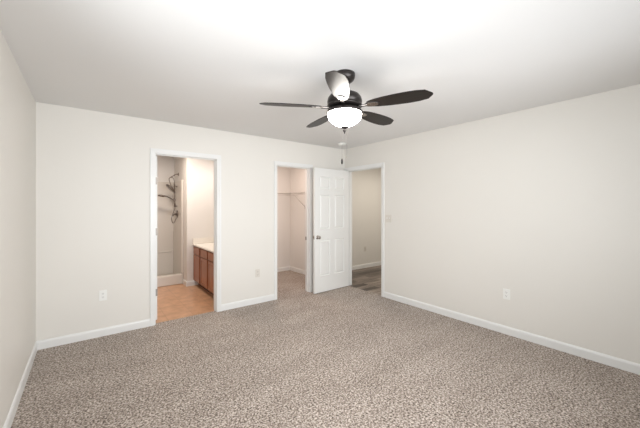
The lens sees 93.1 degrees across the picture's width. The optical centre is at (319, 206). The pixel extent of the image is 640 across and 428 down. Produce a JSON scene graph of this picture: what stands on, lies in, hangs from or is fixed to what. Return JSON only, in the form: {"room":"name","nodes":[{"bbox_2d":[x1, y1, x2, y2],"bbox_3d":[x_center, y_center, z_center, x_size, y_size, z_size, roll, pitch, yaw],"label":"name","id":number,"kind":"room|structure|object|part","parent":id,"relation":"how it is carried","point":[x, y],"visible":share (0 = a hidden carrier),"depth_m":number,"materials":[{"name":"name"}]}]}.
{"room":"empty bedroom","nodes":[
{"label":"empty bedroom","id":0,"kind":"room"},
{"bbox_2d":[0,30,35,427],"bbox_3d":[-1.442,0.190,1.127,0.115,2.440,4.815,0,0,-38],"label":"wall","id":1,"kind":"structure","parent":0,"point":[17,102],"depth_m":2.10,"materials":[{"name":"paint"}]},
{"bbox_2d":[3,342,36,427],"bbox_3d":[-1.352,1.366,1.115,0.013,0.088,4.687,0,0,-38],"label":"baseboard","id":2,"kind":"structure","parent":1,"relation":"attached to","point":[9,420],"depth_m":2.22,"materials":[{"name":"white paint"}]},
{"bbox_2d":[156,155,173,181],"bbox_3d":[-3.747,0.190,5.601,1.915,2.440,0.120,0,0,-38],"label":"wall","id":3,"kind":"structure","parent":0,"point":[165,164],"depth_m":6.04,"materials":[{"name":"paint"}]},
{"bbox_2d":[36,102,343,340],"bbox_3d":[-1.212,0.190,4.268,4.080,2.440,0.115,0,0,-38],"label":"wall","id":4,"kind":"structure","parent":0,"point":[93,167],"depth_m":3.38,"materials":[{"name":"paint"}]},
{"bbox_2d":[99,290,106,300],"bbox_3d":[-2.365,0.967,3.303,0.070,0.114,0.009,0,0,-38],"label":"wall outlet","id":5,"kind":"object","parent":4,"relation":"attached to","point":[102,293],"visible":1,"depth_m":3.30,"materials":[{"name":"white plastic"}]},
{"bbox_2d":[36,294,273,349],"bbox_3d":[-1.173,1.366,4.217,4.080,0.088,0.013,0,0,-38],"label":"baseboard","id":6,"kind":"structure","parent":4,"relation":"attached to","point":[71,338],"depth_m":3.34,"materials":[{"name":"white paint"}]},
{"bbox_2d":[156,156,157,319],"bbox_3d":[-2.249,0.384,4.026,0.163,2.028,0.740,0,0,-38],"label":"door","id":7,"kind":"structure","parent":4,"relation":"in","point":[156,156],"depth_m":3.75,"materials":[{"name":"white paint"}]},
{"bbox_2d":[150,148,220,325],"bbox_3d":[-1.710,0.359,3.885,0.843,2.102,0.148,0,0,-38],"label":"door frame","id":8,"kind":"structure","parent":4,"relation":"attached to","point":[153,151],"depth_m":3.83,"materials":[{"name":"white paint"}]},
{"bbox_2d":[255,269,259,276],"bbox_3d":[-0.910,0.970,4.422,0.070,0.114,0.009,0,0,-38],"label":"wall outlet","id":9,"kind":"object","parent":4,"relation":"attached to","point":[257,271],"visible":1,"depth_m":4.42,"materials":[{"name":"beige plastic"}]},
{"bbox_2d":[274,161,312,299],"bbox_3d":[-0.448,0.359,4.855,0.720,2.102,0.148,0,0,-38],"label":"door frame","id":10,"kind":"structure","parent":4,"relation":"attached to","point":[308,168],"depth_m":5.00,"materials":[{"name":"white paint"}]},
{"bbox_2d":[313,167,348,293],"bbox_3d":[0.199,0.384,5.126,0.803,2.028,0.163,0,0,-41],"label":"door","id":11,"kind":"structure","parent":4,"relation":"in","point":[330,186],"depth_m":5.08,"materials":[{"name":"white paint"}]},
{"bbox_2d":[174,157,213,284],"bbox_3d":[-2.432,0.190,5.995,0.650,2.440,1.100,0,0,-38],"label":"wall","id":12,"kind":"structure","parent":0,"point":[197,175],"depth_m":5.49,"materials":[{"name":"paint"}]},
{"bbox_2d":[183,279,194,286],"bbox_3d":[-2.371,1.366,5.482,0.148,0.088,0.239,0,0,-38],"label":"baseboard","id":13,"kind":"structure","parent":12,"relation":"attached to","point":[186,283],"depth_m":5.39,"materials":[{"name":"white paint"}]},
{"bbox_2d":[277,166,289,267],"bbox_3d":[-1.193,0.190,6.430,1.645,2.440,0.120,0,0,-38],"label":"wall","id":14,"kind":"structure","parent":0,"point":[283,173],"depth_m":6.66,"materials":[{"name":"paint"}]},
{"bbox_2d":[277,193,297,195],"bbox_3d":[-1.145,-0.118,6.200,1.441,0.336,0.304,0,0,-38],"label":"wire shelf","id":15,"kind":"object","parent":14,"relation":"attached to","point":[287,194],"visible":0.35,"depth_m":6.40,"materials":[{"name":"grey metal"}]},
{"bbox_2d":[277,266,304,274],"bbox_3d":[-0.755,1.366,5.692,1.440,0.088,1.585,0,0,-38],"label":"baseboard","id":16,"kind":"structure","parent":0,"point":[286,268],"depth_m":6.59,"materials":[{"name":"white paint"}]},
{"bbox_2d":[290,168,304,269],"bbox_3d":[-0.103,0.190,6.193,0.205,2.440,1.585,0,0,-38],"label":"wall","id":17,"kind":"structure","parent":0,"point":[297,175],"depth_m":6.52,"materials":[{"name":"paint"}]},
{"bbox_2d":[286,192,304,208],"bbox_3d":[-0.234,-0.118,5.947,0.304,0.336,1.188,0,0,-38],"label":"wire shelf","id":18,"kind":"object","parent":17,"relation":"attached to","point":[298,193],"visible":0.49,"depth_m":6.14,"materials":[{"name":"grey metal"}]},
{"bbox_2d":[0,0,639,149],"bbox_3d":[0.693,-1.070,4.339,7.415,0.080,7.535,0,0,-38],"label":"ceiling","id":19,"kind":"structure","parent":0,"point":[210,64],"depth_m":2.06,"materials":[{"name":"paint"}]},
{"bbox_2d":[259,69,432,163],"bbox_3d":[0.205,-0.679,2.390,1.215,0.701,1.228,0,0,-38],"label":"ceiling fan","id":20,"kind":"object","parent":19,"relation":"hanging from","point":[344,106],"visible":1,"depth_m":2.24,"materials":[{"name":"brown metal"}]},
{"bbox_3d":[-0.222,-0.767,2.289,0.464,0.034,0.144,0,0,-8],"label":"blade","id":21,"kind":"part","parent":20,"relation":"part of","materials":[{"name":"brown wood"}]},
{"bbox_3d":[0.006,-0.767,2.723,0.144,0.034,0.464,0,0,-26],"label":"blade","id":22,"kind":"part","parent":20,"relation":"part of","materials":[{"name":"brown wood"}]},
{"bbox_3d":[0.121,-0.767,1.939,0.144,0.034,0.464,0,0,10],"label":"blade","id":23,"kind":"part","parent":20,"relation":"part of","materials":[{"name":"brown wood"}]},
{"bbox_3d":[0.191,-0.673,2.350,0.261,0.102,0.261,0,0,-38],"label":"lamp shade","id":24,"kind":"part","parent":20,"relation":"part of","materials":[{"name":"white glass"}]},
{"bbox_3d":[0.489,-0.767,2.641,0.464,0.034,0.144,0,0,-44],"label":"blade","id":25,"kind":"part","parent":20,"relation":"part of","materials":[{"name":"brown wood"}]},
{"bbox_3d":[0.560,-0.767,2.156,0.464,0.034,0.144,0,0,28],"label":"blade","id":26,"kind":"part","parent":20,"relation":"part of","materials":[{"name":"brown wood"}]},
{"bbox_2d":[11,265,639,427],"bbox_3d":[0.693,1.440,4.339,7.415,0.060,7.535,0,0,-38],"label":"floor","id":27,"kind":"structure","parent":0,"point":[347,356],"depth_m":2.56,"materials":[{"name":"carpet"}]},
{"bbox_2d":[157,173,182,286],"bbox_3d":[-3.317,0.377,5.382,1.498,2.066,0.748,0,0,-38],"label":"shower stall","id":28,"kind":"object","parent":27,"relation":"on","point":[169,194],"visible":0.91,"depth_m":5.95,"materials":[{"name":"grey plastic"}]},
{"bbox_2d":[193,246,213,294],"bbox_3d":[-1.669,1.052,5.085,0.546,0.715,1.268,0,0,-38],"label":"vanity cabinet","id":29,"kind":"object","parent":27,"relation":"on","point":[203,260],"visible":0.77,"depth_m":4.93,"materials":[{"name":"brown wood"}]},
{"bbox_3d":[-2.140,0.772,5.263,0.018,0.125,0.355,0,0,-38],"label":"drawer","id":30,"kind":"part","parent":29,"relation":"part of","materials":[{"name":"brown wood"}]},
{"bbox_3d":[-2.140,1.075,5.263,0.018,0.450,0.355,0,0,-38],"label":"cabinet door","id":31,"kind":"part","parent":29,"relation":"part of","materials":[{"name":"brown wood"}]},
{"bbox_2d":[193,237,213,252],"bbox_3d":[-1.669,0.629,5.079,0.554,0.128,1.279,0,0,-38],"label":"countertop","id":32,"kind":"structure","parent":29,"relation":"on","point":[207,243],"depth_m":5.42,"materials":[{"name":"white stone"}]},
{"bbox_3d":[-1.886,0.772,4.933,0.018,0.125,0.340,0,0,-38],"label":"drawer","id":33,"kind":"part","parent":29,"relation":"part of","materials":[{"name":"brown wood"}]},
{"bbox_3d":[-1.886,1.075,4.933,0.018,0.450,0.340,0,0,-38],"label":"cabinet door","id":34,"kind":"part","parent":29,"relation":"part of","materials":[{"name":"brown wood"}]},
{"bbox_3d":[-1.643,0.772,4.617,0.018,0.125,0.355,0,0,-38],"label":"drawer","id":35,"kind":"part","parent":29,"relation":"part of","materials":[{"name":"brown wood"}]},
{"bbox_3d":[-1.643,1.075,4.617,0.018,0.450,0.355,0,0,-38],"label":"cabinet door","id":36,"kind":"part","parent":29,"relation":"part of","materials":[{"name":"brown wood"}]},
{"bbox_2d":[352,168,380,265],"bbox_3d":[1.208,0.190,7.204,3.105,2.440,0.120,0,0,-38],"label":"wall","id":37,"kind":"structure","parent":0,"point":[366,184],"depth_m":7.03,"materials":[{"name":"paint"}]},
{"bbox_2d":[352,261,380,269],"bbox_3d":[1.456,1.366,6.783,2.985,0.088,0.850,0,0,-38],"label":"baseboard","id":38,"kind":"structure","parent":37,"relation":"attached to","point":[355,267],"depth_m":7.00,"materials":[{"name":"white paint"}]},
{"bbox_2d":[344,84,639,363],"bbox_3d":[1.884,0.190,3.684,0.115,2.440,4.815,0,0,-38],"label":"wall","id":39,"kind":"structure","parent":0,"point":[541,204],"depth_m":3.19,"materials":[{"name":"paint"}]},
{"bbox_2d":[344,162,383,296],"bbox_3d":[0.766,0.359,5.123,0.132,2.102,0.908,0,0,-38],"label":"door frame","id":40,"kind":"structure","parent":39,"relation":"attached to","point":[376,165],"depth_m":4.96,"materials":[{"name":"white paint"}]},
{"bbox_2d":[385,215,391,221],"bbox_3d":[1.050,0.182,4.661,0.016,0.116,0.116,0,0,-38],"label":"light switch","id":41,"kind":"object","parent":39,"relation":"attached to","point":[388,218],"visible":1,"depth_m":4.66,"materials":[{"name":"beige plastic"}]},
{"bbox_2d":[503,288,509,299],"bbox_3d":[2.062,0.968,3.351,0.009,0.114,0.070,0,0,-38],"label":"wall outlet","id":42,"kind":"object","parent":39,"relation":"attached to","point":[506,292],"visible":1,"depth_m":3.35,"materials":[{"name":"white plastic"}]},
{"bbox_2d":[384,291,639,374],"bbox_3d":[2.150,1.366,3.233,0.013,0.088,3.775,0,0,-38],"label":"baseboard","id":43,"kind":"structure","parent":39,"relation":"attached to","point":[622,364],"depth_m":3.16,"materials":[{"name":"white paint"}]}
]}

